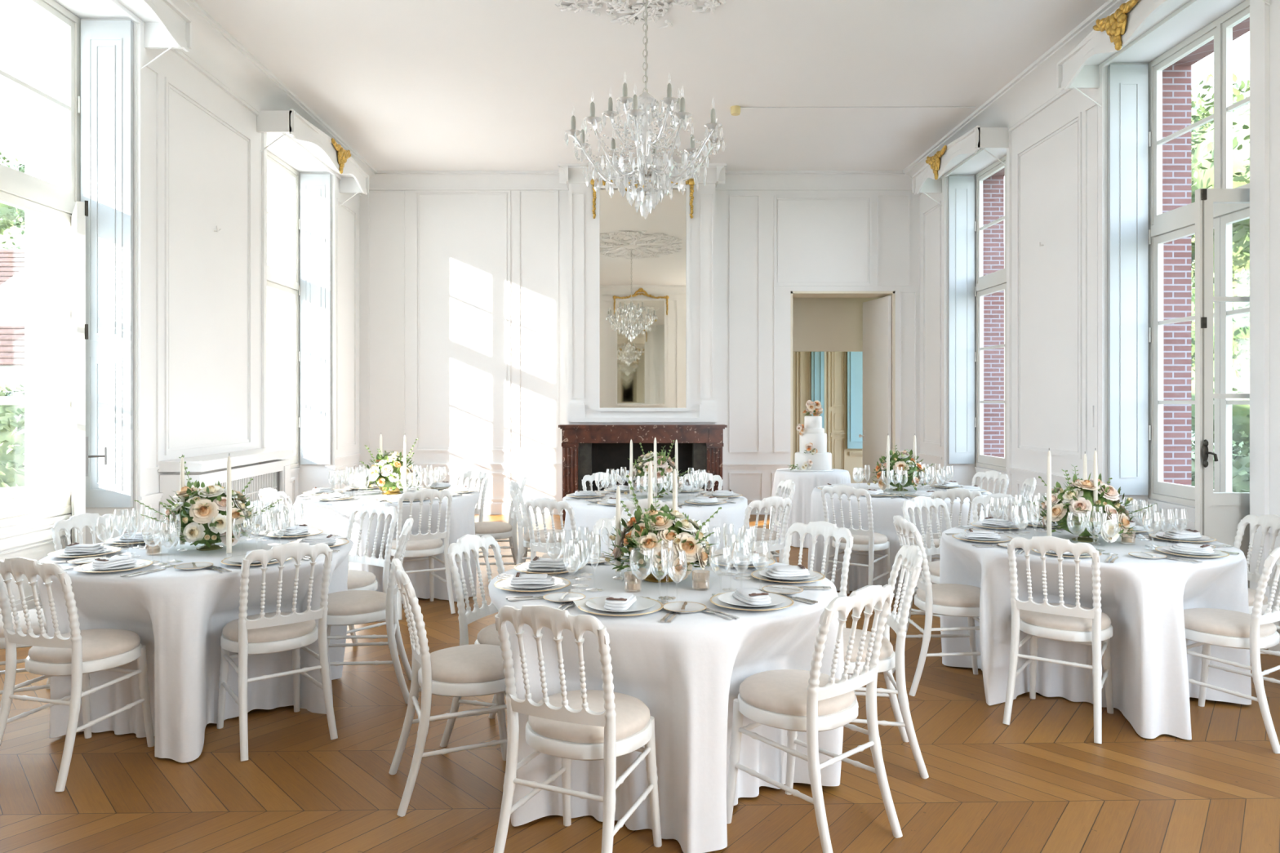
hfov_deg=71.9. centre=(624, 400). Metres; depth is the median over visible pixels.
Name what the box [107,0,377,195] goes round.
trim
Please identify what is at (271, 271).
window pane
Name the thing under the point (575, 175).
trim
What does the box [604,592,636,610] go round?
napkin
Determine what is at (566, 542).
wine glass
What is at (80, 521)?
banquet chair
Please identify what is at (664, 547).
wine glass
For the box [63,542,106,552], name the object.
napkin
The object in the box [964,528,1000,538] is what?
napkin
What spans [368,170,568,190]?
trim
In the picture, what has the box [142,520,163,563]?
water goblet
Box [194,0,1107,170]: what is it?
ceiling
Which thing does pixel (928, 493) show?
napkin
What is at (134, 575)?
knife
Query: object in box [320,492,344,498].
napkin
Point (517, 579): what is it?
napkin
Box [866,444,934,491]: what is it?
flower arrangement
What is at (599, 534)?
champagne flute
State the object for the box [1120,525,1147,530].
dinner plate
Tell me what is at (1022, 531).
water goblet
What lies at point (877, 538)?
seat cushion
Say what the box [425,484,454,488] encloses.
dinner plate
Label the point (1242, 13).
light
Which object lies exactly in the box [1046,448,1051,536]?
taper candle
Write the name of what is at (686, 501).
charger plate
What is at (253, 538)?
wine glass
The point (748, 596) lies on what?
napkin
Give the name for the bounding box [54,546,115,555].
dinner plate
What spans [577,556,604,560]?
butter knife
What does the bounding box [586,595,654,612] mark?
dinner plate
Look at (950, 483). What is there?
napkin
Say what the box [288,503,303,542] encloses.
wine glass
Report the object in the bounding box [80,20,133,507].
shutter
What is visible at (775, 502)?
banquet chair
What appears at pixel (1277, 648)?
baseboard
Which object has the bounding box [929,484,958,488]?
charger plate
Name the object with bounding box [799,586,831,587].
fork
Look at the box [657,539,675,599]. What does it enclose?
champagne flute
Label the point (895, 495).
bread plate
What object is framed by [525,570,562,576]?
bread plate
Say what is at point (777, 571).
napkin
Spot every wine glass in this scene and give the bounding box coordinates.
[95,516,114,554]
[107,514,125,558]
[112,508,129,550]
[130,508,146,548]
[151,520,169,565]
[160,521,177,568]
[248,499,260,537]
[249,501,264,539]
[253,514,269,538]
[271,512,287,537]
[280,505,295,544]
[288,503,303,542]
[546,531,564,559]
[560,528,578,579]
[563,542,582,593]
[567,538,586,591]
[600,472,609,499]
[600,519,615,564]
[620,520,633,565]
[649,546,669,601]
[666,549,687,581]
[732,541,751,573]
[736,527,753,576]
[739,524,756,573]
[751,540,769,592]
[989,497,1003,533]
[1002,497,1017,533]
[1013,504,1028,532]
[1017,494,1031,529]
[1032,495,1045,530]
[1085,511,1102,552]
[1102,514,1119,555]
[1131,499,1146,536]
[1133,501,1149,538]
[1157,508,1174,531]
[1171,507,1188,531]
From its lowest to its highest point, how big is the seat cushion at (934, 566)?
0.060 m
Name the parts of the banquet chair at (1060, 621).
leg, leg, crest rail, rail, seat frame, leg, leg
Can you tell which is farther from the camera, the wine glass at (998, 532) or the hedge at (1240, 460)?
the hedge at (1240, 460)
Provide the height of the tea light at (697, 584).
0.021 m
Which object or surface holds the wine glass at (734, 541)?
on the tablecloth at (689, 671)
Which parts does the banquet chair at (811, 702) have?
leg, leg, seat frame, leg, rail, crest rail, leg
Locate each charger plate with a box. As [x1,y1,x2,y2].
[47,546,121,558]
[73,559,153,573]
[104,536,169,544]
[221,556,292,566]
[264,528,323,537]
[289,538,349,547]
[302,490,342,494]
[311,495,353,501]
[344,486,378,489]
[390,497,428,502]
[422,485,455,489]
[439,488,477,493]
[493,576,570,591]
[513,561,583,573]
[565,493,604,498]
[577,596,662,616]
[597,501,615,506]
[604,488,640,492]
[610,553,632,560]
[667,488,703,493]
[684,499,726,505]
[702,493,742,497]
[709,591,794,610]
[711,555,775,568]
[751,568,825,583]
[861,493,895,497]
[905,493,938,497]
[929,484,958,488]
[951,533,1013,542]
[970,521,1026,529]
[1020,520,1060,528]
[1031,548,1102,557]
[1122,527,1153,533]
[1149,533,1216,542]
[1155,546,1229,558]
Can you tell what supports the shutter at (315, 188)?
attached to the window at (313, 422)
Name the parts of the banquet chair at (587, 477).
leg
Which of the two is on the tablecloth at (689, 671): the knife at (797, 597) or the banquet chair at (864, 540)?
the knife at (797, 597)
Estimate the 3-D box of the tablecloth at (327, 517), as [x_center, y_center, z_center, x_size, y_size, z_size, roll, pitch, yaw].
[-1.906,1.131,7.089,1.490,0.766,1.472,0,0,0]
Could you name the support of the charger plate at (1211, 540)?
on the tablecloth at (1144, 601)
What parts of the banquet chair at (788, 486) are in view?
seat frame, leg, rail, crest rail, leg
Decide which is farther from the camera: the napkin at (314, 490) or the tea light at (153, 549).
the napkin at (314, 490)
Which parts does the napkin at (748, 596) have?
cord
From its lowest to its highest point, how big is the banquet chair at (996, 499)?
0.908 m
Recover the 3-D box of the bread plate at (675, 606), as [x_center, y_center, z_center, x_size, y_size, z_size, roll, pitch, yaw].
[0.212,0.741,3.149,0.160,0.013,0.160,0,0,0]
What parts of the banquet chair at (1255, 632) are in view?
leg, seat frame, leg, rail, crest rail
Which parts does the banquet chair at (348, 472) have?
leg, crest rail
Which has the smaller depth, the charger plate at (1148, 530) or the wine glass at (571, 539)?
the wine glass at (571, 539)
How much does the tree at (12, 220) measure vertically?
11.241 m
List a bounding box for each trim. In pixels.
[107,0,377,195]
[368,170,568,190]
[558,163,725,183]
[558,165,568,190]
[715,163,726,186]
[715,170,912,190]
[902,0,1199,195]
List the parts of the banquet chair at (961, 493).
leg, rail, crest rail, leg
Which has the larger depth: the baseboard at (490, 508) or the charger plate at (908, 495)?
the baseboard at (490, 508)
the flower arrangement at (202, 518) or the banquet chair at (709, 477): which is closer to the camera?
the flower arrangement at (202, 518)
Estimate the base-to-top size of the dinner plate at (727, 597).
0.016 m
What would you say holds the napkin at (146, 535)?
on the dinner plate at (116, 539)
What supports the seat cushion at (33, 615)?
on the banquet chair at (33, 615)
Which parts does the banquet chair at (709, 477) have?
leg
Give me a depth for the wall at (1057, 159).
7.62 m
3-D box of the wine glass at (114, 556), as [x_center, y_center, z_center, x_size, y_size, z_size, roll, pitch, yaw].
[-2.433,0.647,4.221,0.074,0.200,0.074,0,0,0]
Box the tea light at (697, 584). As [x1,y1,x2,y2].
[693,580,707,588]
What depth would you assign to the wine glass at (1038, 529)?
5.11 m
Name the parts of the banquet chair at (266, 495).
leg, crest rail, leg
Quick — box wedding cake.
[787,400,834,471]
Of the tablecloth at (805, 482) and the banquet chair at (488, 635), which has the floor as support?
the banquet chair at (488, 635)
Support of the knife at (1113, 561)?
on the tablecloth at (1144, 601)
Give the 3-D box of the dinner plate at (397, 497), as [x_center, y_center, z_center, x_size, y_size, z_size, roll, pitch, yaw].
[-1.604,0.731,6.621,0.248,0.016,0.248,0,0,0]
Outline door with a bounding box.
[791,291,895,483]
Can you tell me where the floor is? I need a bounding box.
[0,515,1279,852]
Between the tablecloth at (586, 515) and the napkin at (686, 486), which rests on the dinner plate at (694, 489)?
the napkin at (686, 486)
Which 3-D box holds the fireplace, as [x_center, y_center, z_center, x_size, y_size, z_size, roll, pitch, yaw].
[0.225,0.912,11.395,2.130,1.215,0.550,0,0,0]
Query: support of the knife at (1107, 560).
on the tablecloth at (1144, 601)
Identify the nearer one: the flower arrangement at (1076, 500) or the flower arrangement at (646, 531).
the flower arrangement at (646, 531)
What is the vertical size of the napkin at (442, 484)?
0.041 m
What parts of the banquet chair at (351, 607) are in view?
leg, seat frame, rail, leg, leg, crest rail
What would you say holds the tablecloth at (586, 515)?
on the round table
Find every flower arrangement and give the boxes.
[134,455,282,551]
[359,438,421,494]
[602,475,721,582]
[624,440,691,497]
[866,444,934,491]
[1026,464,1156,542]
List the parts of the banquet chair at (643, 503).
crest rail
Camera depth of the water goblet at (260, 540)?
4.74 m
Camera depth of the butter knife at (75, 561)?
4.04 m
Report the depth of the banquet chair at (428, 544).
6.29 m
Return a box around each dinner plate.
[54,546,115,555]
[81,559,146,570]
[111,533,163,542]
[227,554,275,564]
[270,528,317,536]
[293,537,342,545]
[306,489,339,493]
[315,494,349,499]
[348,484,377,488]
[394,496,418,500]
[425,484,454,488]
[443,488,473,492]
[501,576,563,589]
[520,560,577,571]
[569,493,601,497]
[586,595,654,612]
[601,499,635,504]
[607,487,635,491]
[681,487,699,491]
[688,498,723,503]
[706,492,738,497]
[714,555,768,564]
[717,591,786,607]
[758,568,817,580]
[870,491,891,495]
[909,493,929,497]
[933,484,964,487]
[957,533,1007,541]
[975,520,1021,528]
[1026,519,1057,526]
[1047,550,1088,555]
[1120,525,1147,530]
[1155,532,1209,541]
[1161,546,1222,555]
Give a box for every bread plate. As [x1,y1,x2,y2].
[67,556,107,564]
[101,542,137,547]
[173,562,213,569]
[251,530,271,535]
[337,488,352,491]
[363,498,385,502]
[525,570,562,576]
[542,591,585,602]
[574,556,607,564]
[584,498,606,502]
[595,491,609,493]
[662,601,706,613]
[761,584,803,595]
[885,493,900,497]
[997,542,1021,548]
[1128,551,1167,559]
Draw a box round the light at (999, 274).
[977,160,1004,283]
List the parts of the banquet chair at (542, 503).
leg, crest rail, rail, leg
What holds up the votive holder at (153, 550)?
on the tablecloth at (180, 616)
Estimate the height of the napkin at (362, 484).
0.041 m
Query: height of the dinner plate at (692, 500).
0.016 m
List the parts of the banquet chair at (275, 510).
crest rail, leg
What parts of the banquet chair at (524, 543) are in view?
crest rail, leg, leg, rail, seat frame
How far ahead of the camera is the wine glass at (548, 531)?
3.67 m
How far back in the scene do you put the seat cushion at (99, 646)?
3.66 m
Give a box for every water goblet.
[117,514,138,555]
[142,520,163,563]
[147,508,166,546]
[231,518,252,542]
[253,506,271,541]
[270,511,288,542]
[568,537,591,586]
[574,529,595,576]
[629,547,653,598]
[702,525,721,570]
[708,544,732,594]
[731,533,752,580]
[1015,498,1032,533]
[1134,504,1154,541]
[1142,511,1162,550]
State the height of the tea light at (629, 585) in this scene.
0.021 m
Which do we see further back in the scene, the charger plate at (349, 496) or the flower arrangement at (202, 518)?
the charger plate at (349, 496)
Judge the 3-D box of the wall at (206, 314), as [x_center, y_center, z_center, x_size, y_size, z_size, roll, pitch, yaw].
[-3.930,-0.565,5.750,0.860,4.970,13.100,0,0,0]
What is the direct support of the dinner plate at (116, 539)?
on the charger plate at (162, 538)
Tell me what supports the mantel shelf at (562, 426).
attached to the fireplace
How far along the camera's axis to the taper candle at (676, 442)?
6.74 m
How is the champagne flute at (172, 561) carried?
on the tablecloth at (180, 616)
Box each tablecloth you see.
[36,529,353,763]
[289,485,479,601]
[488,553,844,852]
[562,489,751,554]
[768,467,850,547]
[807,483,991,598]
[939,522,1251,740]
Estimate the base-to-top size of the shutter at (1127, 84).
3.520 m
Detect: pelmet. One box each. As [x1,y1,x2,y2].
[116,0,191,69]
[257,108,368,206]
[912,125,1008,205]
[1056,0,1271,106]
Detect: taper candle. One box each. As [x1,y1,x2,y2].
[177,454,186,551]
[223,453,231,559]
[378,433,382,493]
[403,435,406,491]
[613,483,622,579]
[629,438,632,499]
[647,458,653,511]
[653,435,657,496]
[671,466,677,511]
[675,438,679,498]
[886,435,891,492]
[911,433,916,491]
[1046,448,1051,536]
[1083,451,1087,480]
[1090,450,1100,544]
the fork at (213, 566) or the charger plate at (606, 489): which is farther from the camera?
the charger plate at (606, 489)
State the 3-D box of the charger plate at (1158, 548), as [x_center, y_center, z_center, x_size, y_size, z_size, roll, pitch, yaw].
[2.749,0.738,4.277,0.306,0.018,0.306,0,0,0]
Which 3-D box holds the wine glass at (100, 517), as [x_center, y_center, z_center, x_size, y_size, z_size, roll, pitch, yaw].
[-2.441,0.647,4.140,0.074,0.200,0.074,0,0,0]
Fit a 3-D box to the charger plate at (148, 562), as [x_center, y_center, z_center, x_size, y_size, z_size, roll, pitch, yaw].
[-2.265,0.738,3.911,0.306,0.018,0.306,0,0,0]
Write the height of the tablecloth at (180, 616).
0.766 m
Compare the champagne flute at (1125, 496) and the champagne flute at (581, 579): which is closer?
the champagne flute at (581, 579)
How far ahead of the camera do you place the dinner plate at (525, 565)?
3.84 m
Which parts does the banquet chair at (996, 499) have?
leg, crest rail, leg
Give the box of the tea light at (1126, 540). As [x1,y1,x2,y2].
[1122,537,1133,542]
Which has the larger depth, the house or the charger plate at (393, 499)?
the house
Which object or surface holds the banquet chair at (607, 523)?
on the floor
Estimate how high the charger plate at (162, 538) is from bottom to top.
0.018 m
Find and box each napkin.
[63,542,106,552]
[90,555,137,568]
[119,530,156,540]
[278,524,309,534]
[298,534,336,544]
[311,487,334,492]
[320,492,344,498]
[353,481,366,487]
[430,481,450,487]
[447,485,469,491]
[510,572,554,584]
[528,555,568,568]
[573,489,597,495]
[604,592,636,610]
[607,497,629,503]
[613,484,629,489]
[682,484,693,489]
[693,496,717,502]
[711,489,733,495]
[722,550,760,563]
[733,588,771,605]
[765,564,809,577]
[825,483,843,487]
[867,488,884,494]
[914,490,933,496]
[938,480,958,486]
[958,484,980,490]
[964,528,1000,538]
[981,516,1014,526]
[1115,520,1136,528]
[1163,528,1201,538]
[1169,542,1213,554]
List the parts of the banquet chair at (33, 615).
seat frame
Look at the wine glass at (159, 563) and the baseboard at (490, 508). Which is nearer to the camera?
the wine glass at (159, 563)
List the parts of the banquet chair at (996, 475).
leg, crest rail, rail, leg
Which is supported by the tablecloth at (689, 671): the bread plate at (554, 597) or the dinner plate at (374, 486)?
the bread plate at (554, 597)
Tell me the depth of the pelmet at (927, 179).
9.71 m
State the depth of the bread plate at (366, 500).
6.57 m
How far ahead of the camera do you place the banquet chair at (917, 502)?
5.67 m
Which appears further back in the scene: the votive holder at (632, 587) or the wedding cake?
the wedding cake
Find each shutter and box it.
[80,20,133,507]
[300,173,330,464]
[811,351,824,428]
[847,351,862,448]
[947,176,974,463]
[1107,64,1148,495]
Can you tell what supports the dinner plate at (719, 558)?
on the charger plate at (771, 561)
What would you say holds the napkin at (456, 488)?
on the dinner plate at (470, 489)
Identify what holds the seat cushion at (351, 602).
on the banquet chair at (351, 607)
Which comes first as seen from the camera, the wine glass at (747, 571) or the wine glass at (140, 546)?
the wine glass at (747, 571)
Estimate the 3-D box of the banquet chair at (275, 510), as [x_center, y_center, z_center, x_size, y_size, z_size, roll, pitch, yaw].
[-2.225,1.071,5.199,0.418,0.908,0.515,0,0,-9]
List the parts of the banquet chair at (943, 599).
leg, crest rail, rail, leg, seat frame, leg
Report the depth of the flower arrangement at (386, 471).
6.99 m
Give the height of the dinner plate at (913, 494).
0.016 m
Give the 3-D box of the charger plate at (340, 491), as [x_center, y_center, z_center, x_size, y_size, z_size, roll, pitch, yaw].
[-2.415,0.738,7.061,0.306,0.018,0.306,0,0,0]
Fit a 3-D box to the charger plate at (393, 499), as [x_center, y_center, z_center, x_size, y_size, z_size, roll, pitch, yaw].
[-1.604,0.738,6.621,0.306,0.018,0.306,0,0,0]
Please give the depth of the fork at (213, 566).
3.90 m
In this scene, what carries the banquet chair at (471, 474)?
on the floor
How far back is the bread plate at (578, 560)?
4.08 m
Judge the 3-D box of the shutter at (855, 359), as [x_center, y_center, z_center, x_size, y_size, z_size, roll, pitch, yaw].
[4.035,-0.480,15.165,0.412,2.599,0.070,0,0,0]
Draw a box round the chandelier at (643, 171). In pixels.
[564,0,724,213]
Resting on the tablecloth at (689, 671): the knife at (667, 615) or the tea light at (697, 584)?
the knife at (667, 615)
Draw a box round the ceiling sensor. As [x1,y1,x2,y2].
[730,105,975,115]
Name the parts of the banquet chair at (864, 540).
leg, crest rail, leg, rail, seat frame, leg, leg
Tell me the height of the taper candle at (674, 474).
0.472 m
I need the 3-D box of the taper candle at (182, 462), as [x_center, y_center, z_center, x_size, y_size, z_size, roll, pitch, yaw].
[-2.208,0.507,4.400,0.046,0.479,0.045,0,0,0]
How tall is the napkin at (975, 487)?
0.041 m
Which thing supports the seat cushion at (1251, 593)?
on the banquet chair at (1266, 522)
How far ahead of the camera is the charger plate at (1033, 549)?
4.21 m
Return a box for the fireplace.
[558,424,727,520]
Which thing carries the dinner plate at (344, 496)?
on the charger plate at (349, 496)
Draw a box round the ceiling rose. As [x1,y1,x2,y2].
[555,0,728,28]
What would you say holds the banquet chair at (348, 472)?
on the floor
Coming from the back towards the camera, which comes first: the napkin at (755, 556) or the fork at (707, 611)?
the napkin at (755, 556)
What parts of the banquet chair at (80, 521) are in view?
leg, crest rail, leg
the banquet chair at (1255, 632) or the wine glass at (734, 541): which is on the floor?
the banquet chair at (1255, 632)
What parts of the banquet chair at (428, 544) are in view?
leg, seat frame, rail, crest rail, leg, leg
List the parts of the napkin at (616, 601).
cord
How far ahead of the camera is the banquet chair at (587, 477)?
7.61 m
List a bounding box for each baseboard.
[474,502,770,515]
[1268,625,1279,651]
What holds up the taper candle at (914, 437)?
on the tablecloth at (884, 508)
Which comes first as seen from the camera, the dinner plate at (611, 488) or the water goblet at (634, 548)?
the water goblet at (634, 548)
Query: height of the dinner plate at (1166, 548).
0.016 m
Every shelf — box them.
[158,448,295,471]
[558,424,727,429]
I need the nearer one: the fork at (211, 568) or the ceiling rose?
the fork at (211, 568)
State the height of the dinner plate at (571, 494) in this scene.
0.016 m
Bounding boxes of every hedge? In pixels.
[0,383,25,502]
[1191,440,1249,492]
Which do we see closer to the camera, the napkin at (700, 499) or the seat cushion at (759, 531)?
the napkin at (700, 499)
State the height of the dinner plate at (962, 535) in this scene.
0.016 m
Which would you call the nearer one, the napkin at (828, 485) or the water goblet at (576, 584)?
the water goblet at (576, 584)
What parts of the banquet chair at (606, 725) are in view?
leg, crest rail, rail, leg, seat frame, leg, leg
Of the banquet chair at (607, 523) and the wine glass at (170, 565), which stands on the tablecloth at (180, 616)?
the wine glass at (170, 565)
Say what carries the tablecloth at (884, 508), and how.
on the round table
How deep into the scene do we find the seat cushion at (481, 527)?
7.12 m
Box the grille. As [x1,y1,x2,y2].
[213,471,277,529]
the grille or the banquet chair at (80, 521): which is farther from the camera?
the grille
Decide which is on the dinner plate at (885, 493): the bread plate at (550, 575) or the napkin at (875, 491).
the napkin at (875, 491)
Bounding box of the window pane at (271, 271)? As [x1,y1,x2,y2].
[266,155,297,282]
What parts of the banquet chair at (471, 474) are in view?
leg, crest rail, rail, leg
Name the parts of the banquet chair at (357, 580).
leg, seat frame, rail, crest rail, leg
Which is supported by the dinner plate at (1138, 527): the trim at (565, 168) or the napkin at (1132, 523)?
the napkin at (1132, 523)
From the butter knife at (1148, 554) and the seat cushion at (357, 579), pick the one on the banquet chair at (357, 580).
the seat cushion at (357, 579)
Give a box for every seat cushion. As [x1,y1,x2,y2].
[0,608,47,637]
[27,628,140,663]
[222,612,315,643]
[327,590,386,615]
[346,569,375,589]
[391,538,443,550]
[430,644,505,683]
[475,521,512,533]
[476,623,500,645]
[523,528,562,542]
[528,689,650,743]
[542,548,599,558]
[712,546,773,559]
[738,669,855,716]
[749,528,779,541]
[833,532,888,544]
[842,627,893,662]
[913,534,939,547]
[915,583,980,607]
[928,560,939,576]
[1019,603,1111,631]
[1183,608,1276,637]
[1248,587,1267,605]
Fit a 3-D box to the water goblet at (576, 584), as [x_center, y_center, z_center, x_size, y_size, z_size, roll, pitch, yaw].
[-0.180,0.653,3.557,0.090,0.187,0.090,0,0,0]
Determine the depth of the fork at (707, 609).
3.08 m
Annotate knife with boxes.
[40,561,66,564]
[71,557,101,562]
[102,542,134,544]
[120,568,161,577]
[126,568,166,577]
[506,595,543,599]
[507,597,543,600]
[528,568,559,572]
[559,591,568,600]
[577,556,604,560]
[659,611,673,622]
[666,612,679,622]
[680,601,687,611]
[765,586,800,591]
[779,594,817,603]
[789,597,814,604]
[971,544,999,546]
[974,545,1002,546]
[1104,555,1111,562]
[1110,556,1118,563]
[1141,551,1155,557]
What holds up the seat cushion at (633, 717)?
on the banquet chair at (606, 725)
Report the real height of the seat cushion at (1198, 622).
0.060 m
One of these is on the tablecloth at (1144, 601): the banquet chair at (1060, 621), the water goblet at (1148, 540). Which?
the water goblet at (1148, 540)
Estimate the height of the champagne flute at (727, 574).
0.220 m
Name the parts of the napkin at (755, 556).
cord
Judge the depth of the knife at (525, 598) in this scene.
3.31 m
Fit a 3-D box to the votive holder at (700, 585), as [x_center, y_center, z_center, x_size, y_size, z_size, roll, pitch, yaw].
[0.302,0.712,3.500,0.072,0.070,0.072,0,0,0]
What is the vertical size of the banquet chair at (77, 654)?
0.908 m
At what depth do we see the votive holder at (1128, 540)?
4.60 m
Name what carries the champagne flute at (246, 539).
on the tablecloth at (180, 616)
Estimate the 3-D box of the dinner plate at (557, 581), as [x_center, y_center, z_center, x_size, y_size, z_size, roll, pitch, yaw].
[-0.369,0.731,3.531,0.248,0.016,0.248,0,0,0]
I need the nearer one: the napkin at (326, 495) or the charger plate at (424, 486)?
the napkin at (326, 495)
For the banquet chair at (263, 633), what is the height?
0.908 m
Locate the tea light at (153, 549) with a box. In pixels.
[146,546,159,553]
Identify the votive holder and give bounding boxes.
[145,539,161,555]
[623,571,642,592]
[692,569,710,591]
[1120,529,1136,544]
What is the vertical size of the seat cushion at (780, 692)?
0.060 m
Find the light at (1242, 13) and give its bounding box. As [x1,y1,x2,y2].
[1222,6,1249,188]
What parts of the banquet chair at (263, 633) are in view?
leg, leg, seat frame, rail, crest rail, leg, leg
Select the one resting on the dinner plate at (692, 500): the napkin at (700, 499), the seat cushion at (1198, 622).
the napkin at (700, 499)
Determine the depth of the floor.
3.51 m
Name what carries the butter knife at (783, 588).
on the bread plate at (773, 590)
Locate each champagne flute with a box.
[126,511,140,557]
[138,504,151,549]
[166,513,182,563]
[238,505,251,541]
[267,502,280,545]
[575,526,591,581]
[586,533,603,591]
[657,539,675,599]
[720,522,736,576]
[722,534,737,591]
[1013,494,1026,535]
[1035,493,1046,532]
[1092,506,1105,551]
[1122,496,1134,537]
[1145,502,1159,547]
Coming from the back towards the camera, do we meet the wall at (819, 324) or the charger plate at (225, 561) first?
the wall at (819, 324)
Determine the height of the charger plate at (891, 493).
0.018 m
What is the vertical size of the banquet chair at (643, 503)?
0.908 m
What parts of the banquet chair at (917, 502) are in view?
leg, crest rail, seat frame, rail, leg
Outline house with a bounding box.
[0,248,25,394]
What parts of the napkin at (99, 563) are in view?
cord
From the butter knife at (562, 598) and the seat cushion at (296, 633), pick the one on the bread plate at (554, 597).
the butter knife at (562, 598)
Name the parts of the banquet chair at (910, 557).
seat frame, rail, leg, crest rail, leg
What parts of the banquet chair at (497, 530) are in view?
seat frame, leg, leg, crest rail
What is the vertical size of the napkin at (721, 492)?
0.041 m
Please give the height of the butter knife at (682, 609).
0.006 m
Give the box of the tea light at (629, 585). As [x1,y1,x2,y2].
[626,582,639,590]
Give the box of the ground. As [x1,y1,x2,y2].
[1191,431,1249,453]
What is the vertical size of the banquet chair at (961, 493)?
0.908 m
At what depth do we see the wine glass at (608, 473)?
6.72 m
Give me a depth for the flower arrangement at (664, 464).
6.75 m
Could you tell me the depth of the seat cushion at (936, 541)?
6.36 m
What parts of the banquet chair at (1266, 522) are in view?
leg, crest rail, seat frame, rail, leg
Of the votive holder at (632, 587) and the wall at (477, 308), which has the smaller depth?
the votive holder at (632, 587)
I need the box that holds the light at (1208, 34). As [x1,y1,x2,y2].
[1153,27,1216,224]
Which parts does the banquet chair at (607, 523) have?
leg, crest rail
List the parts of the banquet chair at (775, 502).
leg, rail, crest rail, leg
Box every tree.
[0,151,25,248]
[1191,72,1249,454]
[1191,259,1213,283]
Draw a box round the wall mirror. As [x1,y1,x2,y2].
[590,177,694,411]
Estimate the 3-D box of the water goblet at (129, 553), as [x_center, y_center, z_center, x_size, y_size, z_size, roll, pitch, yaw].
[-2.426,0.653,4.306,0.090,0.187,0.090,0,0,0]
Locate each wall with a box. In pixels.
[0,0,361,614]
[359,183,919,502]
[792,250,1004,483]
[792,297,879,351]
[918,0,1279,648]
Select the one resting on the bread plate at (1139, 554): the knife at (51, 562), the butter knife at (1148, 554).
the butter knife at (1148, 554)
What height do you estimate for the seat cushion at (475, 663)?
0.060 m
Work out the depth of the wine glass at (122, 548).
4.45 m
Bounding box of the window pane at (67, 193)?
[0,0,75,201]
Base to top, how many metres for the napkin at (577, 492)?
0.041 m
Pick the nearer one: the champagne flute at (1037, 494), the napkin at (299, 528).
the napkin at (299, 528)
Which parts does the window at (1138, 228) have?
bolt rod, handle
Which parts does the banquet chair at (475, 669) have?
crest rail, leg, leg, rail, seat frame, leg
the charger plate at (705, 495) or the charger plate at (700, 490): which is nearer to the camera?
the charger plate at (705, 495)
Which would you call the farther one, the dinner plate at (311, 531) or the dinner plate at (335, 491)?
the dinner plate at (335, 491)
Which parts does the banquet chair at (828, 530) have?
leg, crest rail, leg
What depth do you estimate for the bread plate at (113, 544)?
4.52 m
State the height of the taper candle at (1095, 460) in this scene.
0.501 m
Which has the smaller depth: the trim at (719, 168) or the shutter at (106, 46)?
the shutter at (106, 46)
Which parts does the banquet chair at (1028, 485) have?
leg, rail, leg, crest rail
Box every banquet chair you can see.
[0,556,154,791]
[0,608,49,694]
[46,513,124,688]
[216,542,337,761]
[244,500,289,529]
[257,487,296,529]
[326,518,413,704]
[330,469,374,489]
[345,501,399,654]
[388,558,506,817]
[389,488,455,620]
[440,534,504,747]
[454,470,491,573]
[475,475,526,565]
[493,604,662,852]
[508,480,562,564]
[524,497,599,560]
[582,471,623,490]
[593,514,634,554]
[620,498,678,546]
[681,471,722,491]
[712,496,792,563]
[726,584,902,852]
[749,479,795,564]
[782,520,858,707]
[820,484,891,593]
[842,545,928,778]
[892,515,981,696]
[902,496,951,617]
[913,488,982,583]
[971,470,1009,519]
[971,493,1032,522]
[1002,536,1113,743]
[1014,477,1036,522]
[1183,546,1279,754]
[1233,514,1279,654]
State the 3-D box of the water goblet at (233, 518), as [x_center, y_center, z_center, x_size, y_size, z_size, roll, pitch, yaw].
[-1.827,0.653,4.209,0.090,0.187,0.090,0,0,0]
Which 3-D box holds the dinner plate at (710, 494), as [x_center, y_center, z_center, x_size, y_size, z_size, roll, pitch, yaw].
[0.762,0.731,6.856,0.248,0.016,0.248,0,0,0]
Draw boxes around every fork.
[62,564,83,568]
[205,566,224,573]
[209,565,231,571]
[557,601,572,608]
[563,602,575,609]
[700,609,733,619]
[704,608,739,618]
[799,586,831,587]
[801,587,831,589]
[1164,557,1198,563]
[1166,556,1202,562]
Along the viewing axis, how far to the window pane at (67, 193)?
6.28 m
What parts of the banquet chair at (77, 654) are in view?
leg, crest rail, rail, leg, seat frame, leg, leg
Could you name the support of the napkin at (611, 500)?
on the dinner plate at (603, 501)
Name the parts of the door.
handle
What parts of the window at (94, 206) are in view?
handle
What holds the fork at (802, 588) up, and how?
on the tablecloth at (689, 671)
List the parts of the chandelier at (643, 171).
arm, arm, arm, arm, arm, arm, arm, arm, chain, glass stem, arm, arm, arm, arm, arm, arm, arm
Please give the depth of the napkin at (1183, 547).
4.25 m
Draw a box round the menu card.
[573,599,595,608]
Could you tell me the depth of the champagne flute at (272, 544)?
4.59 m
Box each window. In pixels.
[0,0,133,544]
[266,150,330,468]
[947,155,1006,471]
[1107,0,1249,588]
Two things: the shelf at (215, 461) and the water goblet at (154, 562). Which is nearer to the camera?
the water goblet at (154, 562)
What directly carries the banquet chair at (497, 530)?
on the floor
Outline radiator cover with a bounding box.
[158,448,295,533]
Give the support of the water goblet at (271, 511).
on the tablecloth at (180, 616)
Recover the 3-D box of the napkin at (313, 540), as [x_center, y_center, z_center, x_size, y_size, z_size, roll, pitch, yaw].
[-1.577,0.710,4.531,0.177,0.041,0.093,0,0,-5]
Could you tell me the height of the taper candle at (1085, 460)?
0.461 m
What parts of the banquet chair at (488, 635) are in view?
leg, crest rail, rail, leg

